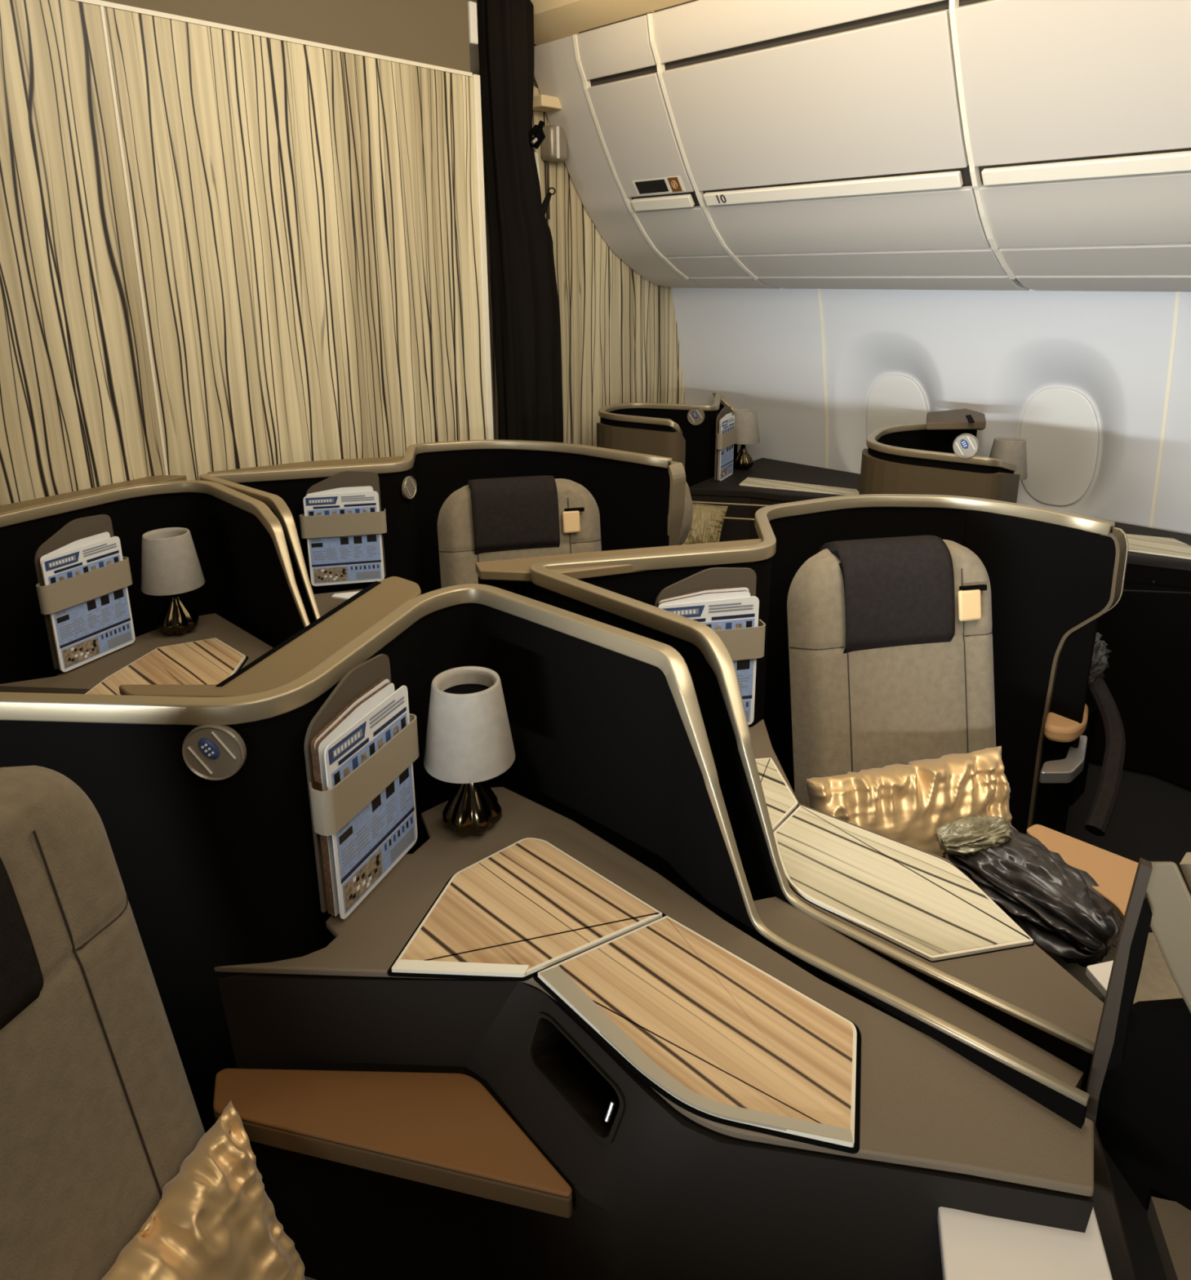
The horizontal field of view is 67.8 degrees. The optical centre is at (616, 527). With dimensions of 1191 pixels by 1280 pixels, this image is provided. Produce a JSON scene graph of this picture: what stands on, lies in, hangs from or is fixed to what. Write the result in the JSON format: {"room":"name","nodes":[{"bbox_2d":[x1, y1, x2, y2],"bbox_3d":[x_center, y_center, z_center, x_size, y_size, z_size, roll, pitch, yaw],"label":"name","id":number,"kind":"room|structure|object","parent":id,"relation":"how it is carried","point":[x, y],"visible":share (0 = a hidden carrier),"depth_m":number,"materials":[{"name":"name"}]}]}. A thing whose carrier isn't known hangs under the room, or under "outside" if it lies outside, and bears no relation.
{"room":"aircraft cabin","nodes":[
{"label":"aircraft cabin","id":0,"kind":"room"},
{"bbox_2d":[0,0,487,505],"bbox_3d":[-1.927,-0.320,1.992,3.980,2.835,0.060,-15,22,-43],"label":"wall","id":1,"kind":"structure","parent":0,"point":[305,218],"depth_m":2.62,"materials":[{"name":"beige fabric"}]},
{"bbox_2d":[100,5,168,475],"bbox_3d":[-1.336,-0.229,2.604,0.007,2.332,0.028,-15,22,-43],"label":"trim","id":2,"kind":"structure","parent":1,"relation":"attached to","point":[101,6],"depth_m":2.43,"materials":[{"name":"beige"}]},
{"bbox_2d":[71,0,472,76],"bbox_3d":[-1.884,-1.206,1.766,3.880,0.012,0.036,-15,22,-43],"label":"trim","id":3,"kind":"structure","parent":1,"relation":"attached to","point":[99,2],"depth_m":2.57,"materials":[{"name":"beige"}]},
{"bbox_2d":[467,0,478,46],"bbox_3d":[-0.508,-1.736,3.055,0.032,0.130,0.060,-15,22,-43],"label":"trim","id":4,"kind":"structure","parent":1,"relation":"attached to","point":[472,6],"depth_m":3.03,"materials":[{"name":"beige plastic"}]},
{"bbox_2d":[472,74,493,439],"bbox_3d":[-0.503,-0.456,3.417,0.028,2.340,0.056,-15,22,-43],"label":"trim","id":5,"kind":"structure","parent":1,"relation":"attached to","point":[476,78],"depth_m":3.24,"materials":[{"name":"beige plastic"}]},
{"bbox_2d":[467,0,538,439],"bbox_3d":[-0.583,-0.810,3.756,0.800,2.840,0.030,-15,22,-43],"label":"wall","id":6,"kind":"structure","parent":0,"point":[473,50],"depth_m":3.67,"materials":[{"name":"beige"}]},
{"bbox_2d":[487,86,685,446],"bbox_3d":[-0.067,-0.744,4.245,1.270,2.450,0.040,-15,22,-43],"label":"wall","id":7,"kind":"structure","parent":0,"point":[620,343],"depth_m":4.16,"materials":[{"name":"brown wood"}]},
{"bbox_2d":[541,124,568,162],"bbox_3d":[-0.255,-1.608,3.714,0.104,0.136,0.084,-15,22,-43],"label":"box","id":8,"kind":"object","parent":7,"relation":"attached to","point":[554,147],"visible":0.96,"depth_m":3.68,"materials":[{"name":"beige plastic"}]},
{"bbox_2d":[546,161,550,219],"bbox_3d":[-0.286,-1.427,3.753,0.007,0.230,0.008,-15,22,-43],"label":"cable","id":9,"kind":"object","parent":8,"relation":"attached to","point":[548,164],"visible":0.7,"depth_m":3.74,"materials":[{"name":"brown plastic"}]},
{"bbox_2d":[530,0,692,45],"bbox_3d":[1.612,-1.567,1.706,0.600,0.280,5.440,-15,22,-43],"label":"ceiling","id":10,"kind":"structure","parent":0,"point":[553,20],"depth_m":3.27,"materials":[{"name":"beige plastic"}]},
{"bbox_2d":[477,0,563,442],"bbox_3d":[-0.374,-0.759,3.661,0.367,2.693,0.173,-15,22,-43],"label":"curtain","id":11,"kind":"object","parent":10,"relation":"hanging from","point":[526,304],"visible":0.56,"depth_m":3.48,"materials":[{"name":"black fabric"}]},
{"bbox_2d":[528,120,545,148],"bbox_3d":[-0.305,-1.523,3.430,0.090,0.104,0.038,-15,22,-43],"label":"buckle","id":12,"kind":"object","parent":11,"relation":"hanging from","point":[537,131],"visible":0.98,"depth_m":3.43,"materials":[{"name":"black plastic"}]},
{"bbox_2d":[534,151,542,201],"bbox_3d":[-0.335,-1.421,3.638,0.072,0.237,0.010,-15,22,-43],"label":"strap","id":13,"kind":"object","parent":11,"relation":"hanging from","point":[536,155],"visible":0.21,"depth_m":3.63,"materials":[{"name":"white fabric"}]},
{"bbox_2d":[533,35,713,288],"bbox_3d":[0.051,-1.543,3.913,0.930,0.943,0.265,-15,22,-43],"label":"panel","id":14,"kind":"object","parent":10,"relation":"attached to","point":[557,73],"depth_m":3.72,"materials":[{"name":"beige plastic"}]},
{"bbox_2d":[572,12,779,288],"bbox_3d":[0.298,-1.490,3.702,0.933,0.955,0.385,-15,22,-43],"label":"bin","id":15,"kind":"object","parent":10,"relation":"attached to","point":[615,61],"visible":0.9,"depth_m":3.50,"materials":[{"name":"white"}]},
{"bbox_2d":[647,0,1029,290],"bbox_3d":[0.826,-1.349,3.194,0.933,0.955,1.093,-15,22,-43],"label":"bin","id":16,"kind":"object","parent":10,"relation":"attached to","point":[821,143],"visible":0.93,"depth_m":3.00,"materials":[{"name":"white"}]},
{"bbox_2d":[949,0,1190,292],"bbox_3d":[1.603,-1.139,2.445,0.933,0.955,1.095,-15,22,-43],"label":"bin","id":17,"kind":"object","parent":10,"relation":"attached to","point":[1076,114],"visible":1,"depth_m":2.48,"materials":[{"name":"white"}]},
{"bbox_2d":[671,287,1190,534],"bbox_3d":[1.641,-0.272,3.463,0.261,1.360,3.620,-15,22,-43],"label":"wall","id":18,"kind":"structure","parent":0,"point":[988,353],"depth_m":3.55,"materials":[{"name":"grey plastic"}]},
{"bbox_2d":[817,288,827,468],"bbox_3d":[0.948,-0.455,4.084,0.204,1.380,0.012,-15,22,-43],"label":"trim","id":19,"kind":"structure","parent":18,"relation":"attached to","point":[819,290],"depth_m":4.01,"materials":[{"name":"beige plastic"}]},
{"bbox_2d":[866,374,928,448],"bbox_3d":[1.249,-0.443,3.949,0.090,0.474,0.294,-15,22,-43],"label":"window","id":20,"kind":"structure","parent":18,"relation":"in","point":[893,399],"depth_m":3.90,"materials":[{"name":"white plastic"}]},
{"bbox_2d":[1019,387,1099,505],"bbox_3d":[1.734,-0.313,3.482,0.090,0.474,0.294,-15,22,-43],"label":"window","id":21,"kind":"structure","parent":18,"relation":"in","point":[1060,427],"depth_m":3.46,"materials":[{"name":"white plastic"}]},
{"bbox_2d":[1148,291,1180,528],"bbox_3d":[1.918,-0.194,3.150,0.204,1.380,0.012,-15,22,-43],"label":"trim","id":22,"kind":"structure","parent":18,"relation":"attached to","point":[1178,293],"depth_m":3.08,"materials":[{"name":"beige plastic"}]},
{"bbox_2d":[989,436,1027,479],"bbox_3d":[1.489,-0.203,3.382,0.151,0.272,0.151,-15,22,-43],"label":"table lamp","id":23,"kind":"object","parent":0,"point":[1012,450],"visible":0.5,"depth_m":3.31,"materials":[{"name":"beige fabric"}]},
{"bbox_2d":[1064,760,1190,1279],"bbox_3d":[0.283,1.380,1.266,6.400,0.040,6.400,-15,22,-43],"label":"floor","id":24,"kind":"structure","parent":0,"point":[1150,820],"depth_m":2.74,"materials":[{"name":"black carpet"}]},
{"bbox_2d":[0,613,273,694],"bbox_3d":[-0.990,0.721,2.081,0.560,0.722,0.960,-15,22,-43],"label":"console","id":25,"kind":"object","parent":24,"relation":"on","point":[216,649],"visible":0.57,"depth_m":2.15,"materials":[{"name":"brown wood"}]},
{"bbox_2d":[141,527,204,635],"bbox_3d":[-1.157,0.145,2.312,0.151,0.272,0.151,-15,22,-43],"label":"table lamp","id":26,"kind":"object","parent":25,"relation":"on","point":[171,566],"visible":1,"depth_m":2.26,"materials":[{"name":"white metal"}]},
{"bbox_2d":[0,475,310,692],"bbox_3d":[-1.249,0.502,2.234,0.741,1.090,0.899,-15,22,-43],"label":"shell","id":27,"kind":"object","parent":24,"relation":"on","point":[240,544],"visible":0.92,"depth_m":2.27,"materials":[{"name":"black plastic"}]},
{"bbox_2d":[38,531,110,670],"bbox_3d":[-1.285,0.172,2.147,0.007,0.295,0.195,6,17,20],"label":"magazine","id":28,"kind":"object","parent":27,"relation":"in","point":[78,543],"visible":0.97,"depth_m":2.09,"materials":[{"name":"white paper"}]},
{"bbox_2d":[41,536,135,671],"bbox_3d":[-1.270,0.182,2.142,0.004,0.285,0.206,6,17,20],"label":"magazines","id":29,"kind":"object","parent":27,"relation":"in","point":[86,632],"visible":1,"depth_m":2.14,"materials":[{"name":"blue paper"}]},
{"bbox_2d":[0,765,315,1279],"bbox_3d":[-0.540,0.860,0.912,0.518,1.142,0.560,4,16,14],"label":"seat","id":30,"kind":"object","parent":24,"relation":"on","point":[99,1113],"visible":0.94,"depth_m":0.98,"materials":[{"name":"beige fabric"}]},
{"bbox_2d":[101,1100,305,1279],"bbox_3d":[-0.483,0.933,0.947,0.200,0.298,0.451,4,16,15],"label":"pillow","id":31,"kind":"object","parent":30,"relation":"on","point":[215,1219],"visible":1,"depth_m":1.03,"materials":[{"name":"gold metal"}]},
{"bbox_2d":[304,1275,315,1279],"bbox_3d":[-0.459,1.156,0.972,0.350,0.110,0.560,4,16,14],"label":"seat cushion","id":32,"kind":"object","parent":30,"relation":"on","point":[305,1277],"depth_m":1.22,"materials":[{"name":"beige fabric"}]},
{"bbox_2d":[314,589,362,616],"bbox_3d":[-0.591,0.622,2.448,0.327,0.715,0.956,-12,20,-37],"label":"console","id":33,"kind":"object","parent":24,"relation":"on","point":[326,603],"visible":0.02,"depth_m":2.58,"materials":[{"name":"brown"}]},
{"bbox_2d":[331,591,359,599],"bbox_3d":[-0.761,0.190,2.487,0.063,0.004,0.064,2,16,8],"label":"paper slip","id":34,"kind":"object","parent":33,"relation":"on","point":[342,595],"visible":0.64,"depth_m":2.48,"materials":[{"name":"white paper"}]},
{"bbox_2d":[199,440,685,623],"bbox_3d":[-0.516,0.329,2.854,1.282,1.090,0.778,-12,20,-37],"label":"shell","id":35,"kind":"object","parent":24,"relation":"on","point":[639,498],"visible":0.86,"depth_m":2.85,"materials":[{"name":"black plastic"}]},
{"bbox_2d":[306,485,373,496],"bbox_3d":[-0.821,0.023,2.684,0.204,0.295,0.007,-4,16,-14],"label":"magazine","id":36,"kind":"object","parent":35,"relation":"in","point":[361,488],"visible":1,"depth_m":2.65,"materials":[{"name":"white paper"}]},
{"bbox_2d":[302,490,384,586],"bbox_3d":[-0.818,0.035,2.669,0.215,0.285,0.004,-4,16,-14],"label":"magazines","id":37,"kind":"object","parent":35,"relation":"in","point":[348,559],"visible":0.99,"depth_m":2.67,"materials":[{"name":"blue paper"}]},
{"bbox_2d":[401,475,416,499],"bbox_3d":[-0.647,-0.124,2.769,0.011,0.072,0.072,5,16,16],"label":"light","id":38,"kind":"object","parent":35,"relation":"attached to","point":[408,482],"depth_m":2.76,"materials":[{"name":"silver metal"}]},
{"bbox_2d":[437,475,601,588],"bbox_3d":[-0.237,0.419,2.640,0.511,1.062,0.643,-4,16,-14],"label":"seat","id":39,"kind":"object","parent":24,"relation":"on","point":[500,518],"visible":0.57,"depth_m":2.68,"materials":[{"name":"beige fabric"}]},
{"bbox_2d":[0,576,1089,1167],"bbox_3d":[-0.311,0.703,1.516,1.842,1.090,0.642,3,16,12],"label":"shell","id":40,"kind":"object","parent":24,"relation":"on","point":[213,815],"visible":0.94,"depth_m":1.29,"materials":[{"name":"black plastic"}]},
{"bbox_2d":[182,724,246,780],"bbox_3d":[-0.538,0.300,1.184,0.082,0.082,0.011,0,16,0],"label":"light","id":41,"kind":"object","parent":40,"relation":"attached to","point":[211,752],"depth_m":1.18,"materials":[{"name":"silver"}]},
{"bbox_2d":[311,678,389,914],"bbox_3d":[-0.386,0.397,1.342,0.007,0.295,0.196,5,16,18],"label":"magazine","id":42,"kind":"object","parent":40,"relation":"in","point":[384,681],"visible":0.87,"depth_m":1.27,"materials":[{"name":"white paper"}]},
{"bbox_2d":[315,682,395,916],"bbox_3d":[-0.378,0.401,1.339,0.007,0.290,0.198,5,16,18],"label":"magazine","id":43,"kind":"object","parent":40,"relation":"in","point":[369,703],"visible":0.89,"depth_m":1.27,"materials":[{"name":"white paper"}]},
{"bbox_2d":[324,685,417,919],"bbox_3d":[-0.362,0.408,1.334,0.004,0.285,0.207,5,16,18],"label":"magazines","id":44,"kind":"object","parent":40,"relation":"in","point":[368,846],"visible":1,"depth_m":1.32,"materials":[{"name":"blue paper"}]},
{"bbox_2d":[753,896,1083,1088],"bbox_3d":[0.359,0.617,1.191,0.072,0.020,0.480,-15,22,-43],"label":"channel","id":45,"kind":"object","parent":40,"relation":"attached to","point":[795,926],"visible":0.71,"depth_m":1.19,"materials":[{"name":"brown plastic"}]},
{"bbox_2d":[213,786,1094,1279],"bbox_3d":[0.055,0.931,1.350,1.090,0.740,0.547,6,17,20],"label":"console","id":46,"kind":"object","parent":24,"relation":"on","point":[709,1106],"visible":0.99,"depth_m":1.14,"materials":[{"name":"brown"}]},
{"bbox_2d":[213,1068,572,1217],"bbox_3d":[-0.292,0.779,1.174,0.520,0.039,0.129,4,16,13],"label":"armrest","id":47,"kind":"object","parent":46,"relation":"attached to","point":[446,1131],"visible":0.95,"depth_m":1.14,"materials":[{"name":"brown leather"}]},
{"bbox_2d":[423,666,515,836],"bbox_3d":[-0.244,0.379,1.475,0.151,0.272,0.151,-15,22,-43],"label":"table lamp","id":48,"kind":"object","parent":46,"relation":"on","point":[468,743],"visible":1,"depth_m":1.42,"materials":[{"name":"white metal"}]},
{"bbox_2d":[937,1206,1112,1279],"bbox_3d":[0.409,0.749,0.880,0.161,0.016,0.230,4,16,14],"label":"tray table","id":49,"kind":"object","parent":46,"relation":"attached to","point":[974,1246],"visible":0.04,"depth_m":0.90,"materials":[{"name":"beige plastic"}]},
{"bbox_2d":[596,392,737,487],"bbox_3d":[0.325,-0.025,4.119,0.912,1.093,0.527,-15,22,-43],"label":"shell","id":50,"kind":"object","parent":24,"relation":"on","point":[688,434],"visible":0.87,"depth_m":3.95,"materials":[{"name":"black plastic"}]},
{"bbox_2d":[687,407,705,425],"bbox_3d":[0.359,-0.499,3.978,0.080,0.080,0.011,5,16,17],"label":"light","id":51,"kind":"object","parent":50,"relation":"attached to","point":[695,415],"depth_m":3.98,"materials":[{"name":"silver"}]},
{"bbox_2d":[716,412,732,480],"bbox_3d":[0.481,-0.361,3.924,0.007,0.279,0.171,7,17,25],"label":"magazine","id":52,"kind":"object","parent":50,"relation":"in","point":[730,414],"visible":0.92,"depth_m":3.87,"materials":[{"name":"white paper"}]},
{"bbox_2d":[719,415,734,480],"bbox_3d":[0.493,-0.352,3.919,0.004,0.270,0.180,7,17,25],"label":"magazines","id":53,"kind":"object","parent":50,"relation":"in","point":[726,454],"visible":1,"depth_m":3.92,"materials":[{"name":"white paper"}]},
{"bbox_2d":[677,481,693,545],"bbox_3d":[0.238,0.288,3.321,0.050,0.958,0.123,-15,22,-43],"label":"seat side wing","id":54,"kind":"object","parent":24,"relation":"on","point":[686,523],"visible":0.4,"depth_m":3.20},
{"bbox_2d":[688,457,860,542],"bbox_3d":[0.751,0.196,3.896,0.866,0.787,0.928,-15,22,-43],"label":"console","id":55,"kind":"object","parent":24,"relation":"on","point":[768,482],"visible":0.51,"depth_m":3.77,"materials":[{"name":"black"}]},
{"bbox_2d":[682,502,728,544],"bbox_3d":[0.349,-0.002,3.638,0.216,0.193,0.147,2,16,8],"label":"pillow","id":56,"kind":"object","parent":55,"relation":"on","point":[708,520],"visible":0.68,"depth_m":3.61,"materials":[{"name":"gold metal"}]},
{"bbox_2d":[732,408,759,469],"bbox_3d":[0.590,-0.405,4.105,0.151,0.272,0.151,-15,22,-43],"label":"table lamp","id":57,"kind":"object","parent":55,"relation":"on","point":[746,424],"visible":0.92,"depth_m":4.04,"materials":[{"name":"white fabric"}]},
{"bbox_2d":[475,493,1128,1092],"bbox_3d":[0.563,0.580,1.956,1.272,1.090,1.266,-15,22,-43],"label":"shell","id":58,"kind":"object","parent":24,"relation":"on","point":[1052,574],"visible":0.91,"depth_m":2.11,"materials":[{"name":"black plastic"}]},
{"bbox_2d":[657,586,749,605],"bbox_3d":[0.181,0.267,1.809,0.201,0.295,0.007,-4,16,-12],"label":"magazine","id":59,"kind":"object","parent":58,"relation":"in","point":[742,588],"visible":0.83,"depth_m":1.77,"materials":[{"name":"white paper"}]},
{"bbox_2d":[657,590,750,607],"bbox_3d":[0.181,0.271,1.802,0.203,0.290,0.007,-4,16,-12],"label":"magazine","id":60,"kind":"object","parent":58,"relation":"in","point":[728,594],"visible":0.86,"depth_m":1.76,"materials":[{"name":"white paper"}]},
{"bbox_2d":[658,595,759,724],"bbox_3d":[0.184,0.281,1.788,0.212,0.285,0.004,-4,16,-12],"label":"magazines","id":61,"kind":"object","parent":58,"relation":"in","point":[737,612],"visible":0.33,"depth_m":1.77,"materials":[{"name":"white paper"}]},
{"bbox_2d":[1039,703,1097,805],"bbox_3d":[1.147,0.621,2.295,0.120,0.330,0.464,10,18,32],"label":"armrest","id":62,"kind":"object","parent":58,"relation":"attached to","point":[1058,728],"visible":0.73,"depth_m":2.17,"materials":[{"name":"brown leather"}]},
{"bbox_2d":[1084,675,1125,836],"bbox_3d":[1.194,0.536,2.168,0.096,0.256,0.446,6,17,21],"label":"belt","id":63,"kind":"object","parent":62,"relation":"hanging from","point":[1097,822],"visible":0.95,"depth_m":2.11,"materials":[{"name":"grey fabric"}]},
{"bbox_2d":[1088,632,1111,684],"bbox_3d":[1.228,0.348,2.367,0.207,0.140,0.169,-15,22,-43],"label":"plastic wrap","id":64,"kind":"object","parent":58,"relation":"attached to","point":[1100,663],"visible":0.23,"depth_m":2.30,"materials":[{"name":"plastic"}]},
{"bbox_2d":[1085,852,1190,1279],"bbox_3d":[0.627,0.664,0.989,0.180,0.630,0.177,-15,22,-43],"label":"shell","id":65,"kind":"object","parent":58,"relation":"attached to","point":[1139,1085],"visible":0.97,"depth_m":1.02,"materials":[{"name":"brown plastic"}]},
{"bbox_2d":[1146,1196,1190,1279],"bbox_3d":[0.647,0.830,0.988,0.056,0.030,0.135,4,16,14],"label":"shelf","id":66,"kind":"object","parent":65,"relation":"attached to","point":[1169,1218],"depth_m":1.02,"materials":[{"name":"brown plastic"}]},
{"bbox_2d":[748,719,1103,1043],"bbox_3d":[0.353,0.883,1.529,0.351,0.737,0.887,-8,17,-25],"label":"console","id":67,"kind":"object","parent":24,"relation":"on","point":[914,901],"visible":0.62,"depth_m":1.31,"materials":[{"name":"brown wood"}]},
{"bbox_2d":[1085,960,1113,997],"bbox_3d":[0.723,0.668,1.315,0.044,0.014,0.087,12,19,36],"label":"tray table","id":68,"kind":"object","parent":67,"relation":"attached to","point":[1099,974],"visible":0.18,"depth_m":1.31,"materials":[{"name":"beige"}]},
{"bbox_2d":[858,408,1020,502],"bbox_3d":[1.142,0.163,3.315,0.508,1.162,0.818,3,16,9],"label":"shell","id":69,"kind":"object","parent":24,"relation":"on","point":[937,455],"visible":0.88,"depth_m":2.95,"materials":[{"name":"black plastic"}]},
{"bbox_2d":[952,433,979,458],"bbox_3d":[1.112,-0.258,2.813,0.080,0.080,0.011,11,19,34],"label":"light","id":70,"kind":"object","parent":69,"relation":"on","point":[966,446],"depth_m":2.81,"materials":[{"name":"silver"}]},
{"bbox_2d":[786,535,1117,1000],"bbox_3d":[0.673,0.619,1.862,0.500,1.096,0.672,-3,16,-12],"label":"seat","id":71,"kind":"object","parent":24,"relation":"on","point":[891,653],"visible":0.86,"depth_m":1.92,"materials":[{"name":"beige fabric"}]},
{"bbox_2d":[806,745,1012,857],"bbox_3d":[0.605,0.618,1.815,0.440,0.282,0.173,-4,16,-12],"label":"pillow","id":72,"kind":"object","parent":71,"relation":"on","point":[906,804],"visible":0.45,"depth_m":1.77,"materials":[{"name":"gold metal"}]},
{"bbox_2d":[942,825,1122,967],"bbox_3d":[0.754,0.658,1.612,0.214,0.142,0.315,-15,22,-43],"label":"blanket","id":73,"kind":"object","parent":71,"relation":"on","point":[1055,903],"visible":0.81,"depth_m":1.54,"materials":[{"name":"black fabric"}]},
{"bbox_2d":[933,814,1013,855],"bbox_3d":[0.672,0.577,1.661,0.139,0.060,0.084,-4,16,-13],"label":"plastic film","id":74,"kind":"object","parent":73,"relation":"on","point":[972,834],"visible":1,"depth_m":1.65,"materials":[{"name":"plastic"}]},
{"bbox_2d":[1026,824,1144,922],"bbox_3d":[0.859,0.650,1.646,0.192,0.037,0.234,-15,22,-43],"label":"armrest","id":75,"kind":"object","parent":71,"relation":"attached to","point":[1114,874],"visible":0.42,"depth_m":1.65,"materials":[{"name":"brown leather"}]},
{"bbox_2d":[1133,932,1182,1004],"bbox_3d":[0.958,0.811,1.556,0.121,0.100,0.251,9,18,28],"label":"ottoman","id":76,"kind":"object","parent":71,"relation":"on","point":[1156,982],"visible":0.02,"depth_m":1.51,"materials":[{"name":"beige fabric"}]},
{"bbox_2d":[1085,520,1190,788],"bbox_3d":[1.923,0.465,2.970,0.571,0.767,1.945,-15,22,-43],"label":"partition","id":77,"kind":"object","parent":24,"relation":"on","point":[1147,633],"visible":0.42,"depth_m":2.96,"materials":[{"name":"black plastic"}]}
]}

